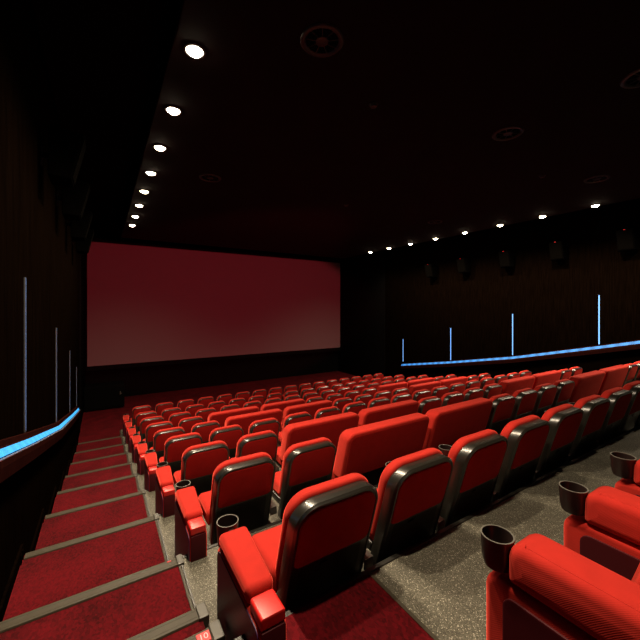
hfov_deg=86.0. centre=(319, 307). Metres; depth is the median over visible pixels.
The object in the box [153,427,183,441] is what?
cushion
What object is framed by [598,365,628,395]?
chair
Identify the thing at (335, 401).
cushion
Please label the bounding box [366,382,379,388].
chair
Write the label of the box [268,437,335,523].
chair
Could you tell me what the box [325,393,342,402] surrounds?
chair
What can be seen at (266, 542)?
seat cushion
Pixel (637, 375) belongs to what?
chair
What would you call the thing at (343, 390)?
chair
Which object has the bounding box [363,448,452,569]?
chair
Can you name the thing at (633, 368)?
chair
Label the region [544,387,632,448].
chair
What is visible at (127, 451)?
stair nosing
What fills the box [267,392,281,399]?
chair
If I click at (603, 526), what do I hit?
chair
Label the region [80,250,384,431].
wall
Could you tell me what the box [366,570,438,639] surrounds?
trim
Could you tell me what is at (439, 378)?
chair
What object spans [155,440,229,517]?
chair
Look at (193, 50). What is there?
recessed light
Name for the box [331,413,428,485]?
chair
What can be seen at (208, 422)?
cushion
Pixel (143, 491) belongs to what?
stair nosing
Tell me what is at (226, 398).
chair
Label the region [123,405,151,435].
chair
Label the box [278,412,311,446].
chair
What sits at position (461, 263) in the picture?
grille
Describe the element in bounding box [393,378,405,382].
chair
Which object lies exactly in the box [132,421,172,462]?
chair
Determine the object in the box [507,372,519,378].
chair
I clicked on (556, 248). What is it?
grille
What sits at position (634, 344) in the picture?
ledge
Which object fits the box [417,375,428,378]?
chair
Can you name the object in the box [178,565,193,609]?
trim
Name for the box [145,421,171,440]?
cushion
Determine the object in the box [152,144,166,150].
recessed light
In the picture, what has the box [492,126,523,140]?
ceiling vent
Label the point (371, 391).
chair
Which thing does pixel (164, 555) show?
trim
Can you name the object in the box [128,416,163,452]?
chair
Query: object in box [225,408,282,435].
chair
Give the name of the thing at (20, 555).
baseboard
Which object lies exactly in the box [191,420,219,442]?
chair
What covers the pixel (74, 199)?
wall speaker
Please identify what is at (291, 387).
chair
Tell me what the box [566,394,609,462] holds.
chair
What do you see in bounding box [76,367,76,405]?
light strip
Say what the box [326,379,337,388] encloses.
chair
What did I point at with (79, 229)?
wall speaker
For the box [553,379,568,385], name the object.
cushion
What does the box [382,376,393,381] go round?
chair
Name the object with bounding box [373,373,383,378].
chair
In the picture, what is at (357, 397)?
cushion
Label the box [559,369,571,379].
chair
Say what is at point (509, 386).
chair
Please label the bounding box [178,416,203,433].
chair
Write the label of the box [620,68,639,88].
ceiling vent
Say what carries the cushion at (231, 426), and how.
on the chair at (231, 434)
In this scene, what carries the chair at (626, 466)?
on the floor at (441, 581)
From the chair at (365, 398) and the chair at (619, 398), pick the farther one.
the chair at (365, 398)
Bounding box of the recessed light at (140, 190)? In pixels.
[139,189,149,193]
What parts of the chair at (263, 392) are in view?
panel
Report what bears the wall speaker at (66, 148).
attached to the wall at (36, 245)
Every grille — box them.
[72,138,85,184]
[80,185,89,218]
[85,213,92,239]
[86,386,122,409]
[88,231,93,252]
[425,265,431,276]
[457,259,465,271]
[499,251,509,266]
[549,242,562,258]
[617,229,633,249]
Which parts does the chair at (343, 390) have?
panel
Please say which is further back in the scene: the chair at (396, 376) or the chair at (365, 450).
the chair at (396, 376)
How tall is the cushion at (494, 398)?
0.506 m
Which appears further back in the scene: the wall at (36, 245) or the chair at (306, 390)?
the chair at (306, 390)
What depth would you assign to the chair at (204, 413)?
8.37 m
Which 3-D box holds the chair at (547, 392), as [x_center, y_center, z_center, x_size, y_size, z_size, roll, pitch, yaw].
[3.272,1.613,5.413,0.681,0.866,0.655,0,0,-32]
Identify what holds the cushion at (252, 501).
on the chair at (242, 487)
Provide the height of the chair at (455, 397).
0.866 m
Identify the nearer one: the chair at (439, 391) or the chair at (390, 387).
the chair at (439, 391)
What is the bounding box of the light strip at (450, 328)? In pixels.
[450,328,450,359]
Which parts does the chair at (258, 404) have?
panel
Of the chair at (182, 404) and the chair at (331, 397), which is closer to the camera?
the chair at (331, 397)
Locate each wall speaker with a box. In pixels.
[40,126,85,187]
[56,180,89,220]
[66,210,92,240]
[72,229,93,253]
[425,264,436,277]
[456,258,469,272]
[498,250,513,267]
[549,241,567,260]
[616,228,638,251]
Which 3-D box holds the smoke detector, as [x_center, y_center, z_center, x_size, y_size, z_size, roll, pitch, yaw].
[0.658,-2.489,4.229,0.110,0.042,0.110,0,0,-32]
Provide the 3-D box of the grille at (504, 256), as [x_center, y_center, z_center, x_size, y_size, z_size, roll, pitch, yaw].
[6.072,-1.600,11.308,0.122,0.460,0.300,0,0,-32]
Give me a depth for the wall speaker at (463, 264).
12.60 m
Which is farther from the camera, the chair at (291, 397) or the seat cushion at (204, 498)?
the chair at (291, 397)
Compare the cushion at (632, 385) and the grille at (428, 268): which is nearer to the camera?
the cushion at (632, 385)
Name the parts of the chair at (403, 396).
panel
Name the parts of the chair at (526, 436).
kick panel, panel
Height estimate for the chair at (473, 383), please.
0.866 m
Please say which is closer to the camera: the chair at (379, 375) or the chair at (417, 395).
the chair at (417, 395)
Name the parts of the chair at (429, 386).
panel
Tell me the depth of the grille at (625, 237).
8.68 m
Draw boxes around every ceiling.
[32,0,180,235]
[121,0,639,258]
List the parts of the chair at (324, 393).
panel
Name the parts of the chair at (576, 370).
panel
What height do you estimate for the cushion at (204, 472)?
0.506 m
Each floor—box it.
[78,371,355,442]
[121,427,639,639]
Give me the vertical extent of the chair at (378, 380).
0.866 m
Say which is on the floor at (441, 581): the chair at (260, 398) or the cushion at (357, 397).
the chair at (260, 398)
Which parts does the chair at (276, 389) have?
panel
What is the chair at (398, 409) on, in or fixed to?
on the floor at (441, 581)
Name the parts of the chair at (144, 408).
panel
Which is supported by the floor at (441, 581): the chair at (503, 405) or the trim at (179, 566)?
the chair at (503, 405)
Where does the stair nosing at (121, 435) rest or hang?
on the carpet at (126, 612)
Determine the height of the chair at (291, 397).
0.866 m
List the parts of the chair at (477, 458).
kick panel, panel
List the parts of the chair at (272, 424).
panel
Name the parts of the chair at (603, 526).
armrest panel, panel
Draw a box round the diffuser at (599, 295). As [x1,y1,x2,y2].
[599,295,599,343]
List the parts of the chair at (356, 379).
panel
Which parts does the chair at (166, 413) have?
panel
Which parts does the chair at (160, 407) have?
panel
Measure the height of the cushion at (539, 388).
0.506 m
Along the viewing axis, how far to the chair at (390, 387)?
10.05 m
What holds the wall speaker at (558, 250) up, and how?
attached to the wall at (553, 305)
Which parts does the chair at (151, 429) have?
panel, panel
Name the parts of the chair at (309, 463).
kick panel, panel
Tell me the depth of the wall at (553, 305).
11.28 m
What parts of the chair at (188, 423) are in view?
panel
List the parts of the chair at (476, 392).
panel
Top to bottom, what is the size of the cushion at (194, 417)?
0.506 m
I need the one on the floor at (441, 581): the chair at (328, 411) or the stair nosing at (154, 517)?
the chair at (328, 411)
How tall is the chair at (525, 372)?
0.866 m
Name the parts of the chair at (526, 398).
kick panel, panel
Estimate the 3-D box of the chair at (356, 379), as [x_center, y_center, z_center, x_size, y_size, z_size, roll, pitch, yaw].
[1.298,3.247,14.130,0.681,0.866,0.655,0,0,-32]
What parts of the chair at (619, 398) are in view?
kick panel, panel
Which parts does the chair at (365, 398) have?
panel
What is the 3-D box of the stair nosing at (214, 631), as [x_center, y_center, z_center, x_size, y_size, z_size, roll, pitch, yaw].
[-0.886,1.526,1.334,1.012,0.068,0.098,0,0,-32]
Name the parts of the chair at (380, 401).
panel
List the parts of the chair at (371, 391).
panel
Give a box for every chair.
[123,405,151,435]
[125,411,156,443]
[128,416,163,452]
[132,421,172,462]
[137,427,184,474]
[144,432,202,491]
[155,402,173,415]
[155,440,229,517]
[161,407,181,420]
[169,411,190,426]
[175,452,275,562]
[177,399,194,411]
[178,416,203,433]
[185,404,204,416]
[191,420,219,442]
[195,408,215,421]
[198,396,213,407]
[208,401,225,411]
[208,406,258,426]
[209,424,243,458]
[216,473,377,639]
[217,394,232,404]
[220,404,239,410]
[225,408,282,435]
[229,398,245,407]
[229,430,278,462]
[235,391,249,401]
[243,401,261,410]
[248,395,264,404]
[248,418,279,435]
[252,389,266,400]
[260,398,304,418]
[264,397,281,403]
[266,387,282,399]
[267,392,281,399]
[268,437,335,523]
[276,412,358,471]
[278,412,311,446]
[279,400,332,431]
[282,385,297,400]
[284,390,298,398]
[284,394,300,400]
[298,383,311,395]
[300,388,314,398]
[303,392,318,402]
[305,396,323,403]
[313,381,324,391]
[314,406,340,418]
[316,385,329,395]
[320,389,335,399]
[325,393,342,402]
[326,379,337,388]
[331,383,343,391]
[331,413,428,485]
[332,397,352,413]
[336,387,350,397]
[339,378,349,386]
[342,401,366,413]
[344,390,360,401]
[345,381,356,390]
[351,376,361,384]
[352,384,365,392]
[354,394,372,405]
[358,380,369,386]
[358,400,418,425]
[361,387,376,396]
[362,375,372,380]
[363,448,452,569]
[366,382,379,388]
[367,397,389,407]
[370,378,381,383]
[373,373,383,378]
[373,390,391,400]
[377,382,407,393]
[380,380,392,384]
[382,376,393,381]
[385,429,507,531]
[390,393,411,403]
[391,387,408,397]
[393,375,404,381]
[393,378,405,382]
[406,376,416,381]
[407,377,433,388]
[408,381,440,395]
[412,389,430,401]
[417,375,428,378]
[417,396,441,414]
[422,398,492,449]
[431,386,448,398]
[434,376,445,381]
[439,415,550,502]
[440,376,467,387]
[441,391,463,406]
[445,374,456,378]
[449,383,465,393]
[463,387,483,401]
[465,380,480,389]
[468,375,478,380]
[479,373,490,380]
[480,377,494,388]
[480,524,639,639]
[483,383,501,398]
[485,393,515,434]
[494,375,507,384]
[499,376,534,395]
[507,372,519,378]
[510,388,537,421]
[519,370,531,376]
[531,370,560,389]
[532,383,556,418]
[532,404,583,480]
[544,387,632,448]
[551,379,574,407]
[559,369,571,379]
[559,481,639,579]
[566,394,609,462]
[568,370,604,403]
[569,366,582,375]
[569,381,639,436]
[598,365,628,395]
[610,451,639,496]
[622,363,637,387]
[633,361,639,380]
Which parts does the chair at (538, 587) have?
panel, armrest panel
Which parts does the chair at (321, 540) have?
panel, armrest panel, panel, kick panel, panel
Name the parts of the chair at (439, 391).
panel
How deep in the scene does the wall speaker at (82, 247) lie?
7.63 m
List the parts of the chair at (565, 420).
kick panel, panel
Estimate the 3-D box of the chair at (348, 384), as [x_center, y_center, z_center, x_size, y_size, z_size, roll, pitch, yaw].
[0.927,3.109,12.475,0.681,0.866,0.655,0,0,-32]
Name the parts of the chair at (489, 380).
panel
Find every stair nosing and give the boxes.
[0,554,183,633]
[24,513,158,559]
[45,489,145,519]
[57,473,137,494]
[65,461,131,477]
[71,451,127,464]
[75,443,124,453]
[78,435,122,444]
[184,619,224,639]
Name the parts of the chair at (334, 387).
panel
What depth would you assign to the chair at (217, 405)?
9.72 m
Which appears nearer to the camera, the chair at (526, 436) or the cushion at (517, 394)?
the chair at (526, 436)
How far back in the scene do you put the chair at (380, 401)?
6.59 m
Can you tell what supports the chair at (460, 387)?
on the floor at (441, 581)
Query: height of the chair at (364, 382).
0.866 m
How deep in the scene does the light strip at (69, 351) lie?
6.95 m
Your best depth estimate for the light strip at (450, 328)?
13.44 m
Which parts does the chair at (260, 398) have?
panel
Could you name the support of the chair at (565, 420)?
on the floor at (441, 581)
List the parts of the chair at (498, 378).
panel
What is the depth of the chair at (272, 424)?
5.33 m
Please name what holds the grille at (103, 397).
attached to the base cabinet
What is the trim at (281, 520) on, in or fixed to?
attached to the floor at (441, 581)
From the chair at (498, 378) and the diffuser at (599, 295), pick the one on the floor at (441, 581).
the chair at (498, 378)
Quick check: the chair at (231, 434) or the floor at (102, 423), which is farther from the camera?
the floor at (102, 423)
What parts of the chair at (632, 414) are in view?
kick panel, panel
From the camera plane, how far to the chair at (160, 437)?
5.66 m
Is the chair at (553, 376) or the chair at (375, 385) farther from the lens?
the chair at (375, 385)
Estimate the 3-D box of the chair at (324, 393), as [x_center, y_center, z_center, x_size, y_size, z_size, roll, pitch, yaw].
[0.049,2.918,10.497,0.681,0.866,0.655,0,0,-32]
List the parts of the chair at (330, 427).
panel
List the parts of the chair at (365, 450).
kick panel, panel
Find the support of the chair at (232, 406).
on the floor at (441, 581)
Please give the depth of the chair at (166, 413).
9.04 m
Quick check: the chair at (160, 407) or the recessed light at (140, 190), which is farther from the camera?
the chair at (160, 407)
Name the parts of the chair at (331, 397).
panel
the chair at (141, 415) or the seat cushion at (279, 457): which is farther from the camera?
the chair at (141, 415)
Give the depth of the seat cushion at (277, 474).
3.17 m
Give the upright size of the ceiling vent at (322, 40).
0.024 m
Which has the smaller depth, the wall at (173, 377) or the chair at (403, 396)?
the chair at (403, 396)
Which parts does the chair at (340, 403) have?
panel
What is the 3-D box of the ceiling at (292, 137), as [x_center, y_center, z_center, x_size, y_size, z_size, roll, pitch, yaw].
[1.470,-2.560,7.917,9.840,0.100,16.600,0,0,-32]
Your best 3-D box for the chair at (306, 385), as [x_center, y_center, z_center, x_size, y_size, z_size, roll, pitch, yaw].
[-0.729,3.247,12.845,0.681,0.866,0.655,0,0,-32]
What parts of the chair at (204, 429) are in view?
panel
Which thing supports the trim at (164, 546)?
attached to the floor at (441, 581)
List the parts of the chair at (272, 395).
panel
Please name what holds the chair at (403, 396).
on the floor at (441, 581)
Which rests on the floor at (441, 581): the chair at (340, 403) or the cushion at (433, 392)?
the chair at (340, 403)
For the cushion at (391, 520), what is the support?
on the chair at (412, 488)
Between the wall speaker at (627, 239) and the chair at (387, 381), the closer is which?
the wall speaker at (627, 239)
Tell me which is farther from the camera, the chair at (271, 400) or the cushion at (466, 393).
the chair at (271, 400)
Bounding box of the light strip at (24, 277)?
[24,277,25,431]
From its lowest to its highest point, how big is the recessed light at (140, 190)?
0.050 m
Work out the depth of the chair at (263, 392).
11.70 m
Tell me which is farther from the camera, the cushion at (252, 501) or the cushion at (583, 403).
the cushion at (583, 403)
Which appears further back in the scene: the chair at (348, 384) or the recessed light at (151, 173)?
the chair at (348, 384)
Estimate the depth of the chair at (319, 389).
11.59 m
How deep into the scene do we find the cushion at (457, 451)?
2.23 m
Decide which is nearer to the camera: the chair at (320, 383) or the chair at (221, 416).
the chair at (221, 416)
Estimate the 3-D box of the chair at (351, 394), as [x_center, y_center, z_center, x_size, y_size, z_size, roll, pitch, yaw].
[0.692,2.704,9.484,0.681,0.866,0.655,0,0,-32]
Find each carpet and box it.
[0,437,204,639]
[244,573,433,639]
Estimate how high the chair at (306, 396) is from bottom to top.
0.866 m
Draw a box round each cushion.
[140,416,162,422]
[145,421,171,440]
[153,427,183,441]
[164,432,200,452]
[169,411,189,417]
[174,470,180,484]
[178,416,202,426]
[180,440,226,480]
[191,420,218,432]
[198,491,210,524]
[209,424,240,441]
[209,452,271,517]
[235,430,275,457]
[252,524,281,592]
[260,398,304,410]
[273,471,280,495]
[275,473,367,581]
[276,446,281,464]
[278,437,330,494]
[332,397,349,405]
[354,394,369,401]
[370,448,441,538]
[373,390,388,398]
[412,389,426,399]
[431,386,445,395]
[448,429,497,466]
[463,387,479,396]
[483,383,497,391]
[490,393,509,401]
[500,415,539,439]
[512,388,531,397]
[534,383,551,391]
[541,404,573,421]
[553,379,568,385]
[574,394,600,408]
[601,387,623,398]
[623,381,639,389]
[631,563,639,584]
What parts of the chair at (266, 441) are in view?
panel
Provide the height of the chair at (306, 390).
0.866 m
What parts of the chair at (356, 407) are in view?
panel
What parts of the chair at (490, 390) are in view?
panel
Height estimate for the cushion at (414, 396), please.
0.506 m
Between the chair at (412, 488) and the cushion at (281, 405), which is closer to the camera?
the chair at (412, 488)
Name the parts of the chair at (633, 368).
panel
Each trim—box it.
[127,601,208,639]
[143,494,148,516]
[144,494,150,516]
[155,520,166,561]
[157,519,168,560]
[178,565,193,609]
[181,564,195,608]
[182,484,378,558]
[234,425,639,639]
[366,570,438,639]
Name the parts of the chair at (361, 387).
panel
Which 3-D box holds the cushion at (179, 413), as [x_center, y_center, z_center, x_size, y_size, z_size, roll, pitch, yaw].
[-3.349,2.738,8.180,0.482,0.506,0.209,0,0,-32]
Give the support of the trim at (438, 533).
attached to the floor at (441, 581)
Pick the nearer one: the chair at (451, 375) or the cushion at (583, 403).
the cushion at (583, 403)
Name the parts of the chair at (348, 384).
panel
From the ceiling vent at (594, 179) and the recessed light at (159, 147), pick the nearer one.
the recessed light at (159, 147)
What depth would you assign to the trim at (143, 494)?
4.03 m
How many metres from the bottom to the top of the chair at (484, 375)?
0.866 m
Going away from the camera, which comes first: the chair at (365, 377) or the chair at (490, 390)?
the chair at (490, 390)
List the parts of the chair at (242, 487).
panel, armrest panel, panel, kick panel, panel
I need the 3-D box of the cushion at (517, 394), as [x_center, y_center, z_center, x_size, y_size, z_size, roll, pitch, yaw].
[2.915,1.433,5.023,0.482,0.506,0.209,0,0,-32]
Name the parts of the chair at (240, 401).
panel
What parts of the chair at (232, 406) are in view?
panel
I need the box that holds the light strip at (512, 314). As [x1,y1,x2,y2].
[512,314,512,354]
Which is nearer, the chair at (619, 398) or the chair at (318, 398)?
the chair at (619, 398)
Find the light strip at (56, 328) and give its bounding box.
[56,328,56,421]
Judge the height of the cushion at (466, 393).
0.506 m
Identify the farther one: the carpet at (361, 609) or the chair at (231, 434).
the chair at (231, 434)
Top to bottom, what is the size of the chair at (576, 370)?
0.866 m
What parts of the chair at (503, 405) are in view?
kick panel, panel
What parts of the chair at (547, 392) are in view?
kick panel, panel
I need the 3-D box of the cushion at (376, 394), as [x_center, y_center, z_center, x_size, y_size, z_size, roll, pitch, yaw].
[1.484,2.285,8.402,0.482,0.506,0.209,0,0,-32]
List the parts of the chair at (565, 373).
panel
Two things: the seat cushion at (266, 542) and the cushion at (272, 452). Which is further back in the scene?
the cushion at (272, 452)
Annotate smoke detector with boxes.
[369,101,377,108]
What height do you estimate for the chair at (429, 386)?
0.880 m
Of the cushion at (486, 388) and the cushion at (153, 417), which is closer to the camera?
the cushion at (486, 388)
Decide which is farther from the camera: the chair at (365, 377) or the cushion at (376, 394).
the chair at (365, 377)
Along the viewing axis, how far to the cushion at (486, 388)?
6.52 m
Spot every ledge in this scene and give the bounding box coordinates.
[0,406,80,482]
[401,340,639,368]
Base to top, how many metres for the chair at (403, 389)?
0.866 m
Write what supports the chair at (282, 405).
on the floor at (441, 581)
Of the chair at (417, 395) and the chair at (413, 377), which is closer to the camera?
the chair at (417, 395)
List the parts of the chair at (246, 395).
panel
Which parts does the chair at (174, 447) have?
panel, armrest panel, panel, kick panel, panel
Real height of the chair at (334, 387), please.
0.866 m
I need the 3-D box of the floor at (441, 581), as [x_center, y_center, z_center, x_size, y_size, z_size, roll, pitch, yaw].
[2.070,2.695,6.966,10.056,2.670,14.350,0,0,-32]
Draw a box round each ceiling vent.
[199,173,220,181]
[300,23,343,57]
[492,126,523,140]
[584,175,610,182]
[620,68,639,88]
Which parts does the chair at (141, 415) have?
panel, panel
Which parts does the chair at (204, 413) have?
panel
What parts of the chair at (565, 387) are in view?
kick panel, panel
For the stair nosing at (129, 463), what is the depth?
6.09 m
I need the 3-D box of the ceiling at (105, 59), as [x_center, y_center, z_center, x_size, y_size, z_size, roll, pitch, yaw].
[0.919,-3.020,8.782,12.496,0.180,19.050,0,0,-32]
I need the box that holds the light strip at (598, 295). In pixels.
[598,295,599,343]
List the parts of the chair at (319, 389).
panel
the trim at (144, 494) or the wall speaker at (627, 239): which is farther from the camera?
the wall speaker at (627, 239)
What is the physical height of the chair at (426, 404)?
0.866 m
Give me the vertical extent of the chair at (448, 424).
0.880 m
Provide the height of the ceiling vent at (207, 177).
0.024 m
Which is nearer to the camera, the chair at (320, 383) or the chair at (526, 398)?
the chair at (526, 398)
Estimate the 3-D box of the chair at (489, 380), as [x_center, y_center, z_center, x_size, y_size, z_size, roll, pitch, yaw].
[4.004,2.193,8.742,0.681,0.866,0.655,0,0,-32]
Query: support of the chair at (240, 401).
on the floor at (441, 581)
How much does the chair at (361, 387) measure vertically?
0.866 m
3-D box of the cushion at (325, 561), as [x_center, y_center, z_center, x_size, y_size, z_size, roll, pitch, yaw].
[0.021,1.107,1.744,0.482,0.506,0.209,0,0,-32]
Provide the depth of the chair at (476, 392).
6.20 m
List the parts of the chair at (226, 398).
panel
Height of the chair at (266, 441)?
0.866 m
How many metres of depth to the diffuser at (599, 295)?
9.41 m
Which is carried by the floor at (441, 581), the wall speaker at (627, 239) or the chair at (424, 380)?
the chair at (424, 380)
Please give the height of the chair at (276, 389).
0.866 m
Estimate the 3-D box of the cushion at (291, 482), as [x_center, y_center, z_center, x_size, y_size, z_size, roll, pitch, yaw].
[-0.126,1.433,3.095,0.482,0.506,0.209,0,0,-32]
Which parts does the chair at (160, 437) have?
panel, panel, kick panel, panel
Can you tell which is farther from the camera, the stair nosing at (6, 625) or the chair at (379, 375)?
the chair at (379, 375)
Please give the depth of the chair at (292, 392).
10.97 m
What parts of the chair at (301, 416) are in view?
panel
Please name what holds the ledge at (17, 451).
attached to the wall at (36, 245)
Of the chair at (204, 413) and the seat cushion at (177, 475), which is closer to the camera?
the seat cushion at (177, 475)
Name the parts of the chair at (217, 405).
panel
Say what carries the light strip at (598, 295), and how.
attached to the wall at (553, 305)
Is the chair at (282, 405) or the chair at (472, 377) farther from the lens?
the chair at (472, 377)
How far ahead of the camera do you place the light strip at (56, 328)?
4.93 m
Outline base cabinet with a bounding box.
[84,380,123,411]
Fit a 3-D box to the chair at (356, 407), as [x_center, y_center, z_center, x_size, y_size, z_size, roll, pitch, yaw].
[0.456,2.193,6.493,0.681,0.866,0.655,0,0,-32]
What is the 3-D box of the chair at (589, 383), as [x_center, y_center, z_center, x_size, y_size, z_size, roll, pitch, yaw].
[4.556,1.606,6.222,1.300,0.880,0.643,0,0,-32]
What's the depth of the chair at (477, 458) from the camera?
2.25 m
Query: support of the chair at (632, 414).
on the floor at (441, 581)
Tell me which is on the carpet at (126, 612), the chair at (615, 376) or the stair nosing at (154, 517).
the stair nosing at (154, 517)
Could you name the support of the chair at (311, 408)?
on the floor at (441, 581)
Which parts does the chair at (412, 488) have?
kick panel, panel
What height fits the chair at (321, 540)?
0.866 m
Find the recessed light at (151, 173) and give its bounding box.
[145,170,156,175]
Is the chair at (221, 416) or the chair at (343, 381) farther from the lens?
the chair at (343, 381)
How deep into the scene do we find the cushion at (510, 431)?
2.55 m
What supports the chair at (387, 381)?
on the floor at (441, 581)
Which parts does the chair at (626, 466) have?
armrest panel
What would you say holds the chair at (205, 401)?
on the floor at (441, 581)
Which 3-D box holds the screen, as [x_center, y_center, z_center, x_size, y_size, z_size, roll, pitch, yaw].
[-3.907,-0.130,16.396,12.060,5.160,0.060,0,0,-32]
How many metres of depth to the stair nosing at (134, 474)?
5.07 m
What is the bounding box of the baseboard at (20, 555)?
[0,440,77,621]
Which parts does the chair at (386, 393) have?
panel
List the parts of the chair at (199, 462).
panel, armrest panel, panel, kick panel, panel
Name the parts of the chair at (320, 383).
panel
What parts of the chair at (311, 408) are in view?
panel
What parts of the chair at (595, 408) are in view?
kick panel, panel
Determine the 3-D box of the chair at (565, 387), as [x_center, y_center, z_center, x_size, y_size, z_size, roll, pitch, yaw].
[3.779,1.613,5.734,0.681,0.866,0.655,0,0,-32]
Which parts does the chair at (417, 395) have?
panel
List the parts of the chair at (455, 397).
panel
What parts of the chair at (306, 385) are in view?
panel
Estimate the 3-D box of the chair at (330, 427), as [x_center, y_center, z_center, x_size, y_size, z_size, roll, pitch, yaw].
[-0.146,1.906,4.674,1.300,0.880,0.643,0,0,-32]
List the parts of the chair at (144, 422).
panel, panel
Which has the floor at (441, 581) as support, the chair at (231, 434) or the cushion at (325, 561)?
the chair at (231, 434)
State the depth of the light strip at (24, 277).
2.94 m
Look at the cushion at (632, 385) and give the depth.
3.84 m
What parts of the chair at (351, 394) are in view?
panel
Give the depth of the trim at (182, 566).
2.10 m
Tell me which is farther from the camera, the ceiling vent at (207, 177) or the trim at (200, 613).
the ceiling vent at (207, 177)
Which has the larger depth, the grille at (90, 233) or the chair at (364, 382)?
the chair at (364, 382)
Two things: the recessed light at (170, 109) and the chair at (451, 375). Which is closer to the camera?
the recessed light at (170, 109)
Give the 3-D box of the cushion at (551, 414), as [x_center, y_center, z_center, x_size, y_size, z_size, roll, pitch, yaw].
[2.048,1.107,3.029,0.482,0.506,0.209,0,0,-32]
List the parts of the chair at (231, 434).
panel, kick panel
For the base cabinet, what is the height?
0.850 m
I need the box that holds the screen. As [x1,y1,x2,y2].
[86,238,340,370]
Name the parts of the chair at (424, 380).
panel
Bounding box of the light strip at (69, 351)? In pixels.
[69,351,69,411]
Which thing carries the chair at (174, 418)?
on the floor at (441, 581)
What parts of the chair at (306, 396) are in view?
panel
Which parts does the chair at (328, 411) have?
panel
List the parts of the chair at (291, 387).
panel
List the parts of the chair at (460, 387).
panel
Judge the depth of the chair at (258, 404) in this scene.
9.03 m
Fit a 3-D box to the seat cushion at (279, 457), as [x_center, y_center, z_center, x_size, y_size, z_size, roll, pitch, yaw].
[-0.361,1.956,4.633,0.531,0.130,0.336,0,0,-32]
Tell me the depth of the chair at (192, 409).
9.38 m
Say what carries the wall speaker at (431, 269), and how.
attached to the wall at (553, 305)
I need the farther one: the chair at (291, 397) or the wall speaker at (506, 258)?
the wall speaker at (506, 258)
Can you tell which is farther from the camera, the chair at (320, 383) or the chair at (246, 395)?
the chair at (320, 383)
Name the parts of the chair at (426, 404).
panel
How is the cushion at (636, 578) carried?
on the chair at (538, 587)
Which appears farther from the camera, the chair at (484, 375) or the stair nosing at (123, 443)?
the chair at (484, 375)
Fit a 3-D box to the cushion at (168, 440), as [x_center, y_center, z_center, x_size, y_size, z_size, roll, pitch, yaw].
[-1.928,2.013,4.818,0.482,0.506,0.209,0,0,-32]
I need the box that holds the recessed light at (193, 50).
[183,42,205,58]
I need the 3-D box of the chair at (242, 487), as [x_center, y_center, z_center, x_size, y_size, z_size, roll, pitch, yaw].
[-0.773,1.613,2.794,0.703,0.866,0.712,0,0,-32]
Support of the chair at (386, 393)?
on the floor at (441, 581)
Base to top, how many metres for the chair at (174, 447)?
0.866 m
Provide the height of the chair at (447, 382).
0.880 m
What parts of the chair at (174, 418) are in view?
panel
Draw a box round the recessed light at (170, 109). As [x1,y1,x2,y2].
[164,105,181,115]
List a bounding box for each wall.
[0,0,79,601]
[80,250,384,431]
[85,234,337,396]
[385,198,639,379]
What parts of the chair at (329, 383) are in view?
panel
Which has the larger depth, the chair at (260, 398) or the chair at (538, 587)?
the chair at (260, 398)
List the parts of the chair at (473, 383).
panel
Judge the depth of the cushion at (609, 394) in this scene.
3.52 m
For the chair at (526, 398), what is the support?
on the floor at (441, 581)
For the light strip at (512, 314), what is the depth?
11.41 m
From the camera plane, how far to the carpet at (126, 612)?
2.68 m
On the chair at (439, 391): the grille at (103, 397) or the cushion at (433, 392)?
the cushion at (433, 392)
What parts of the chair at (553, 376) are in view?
panel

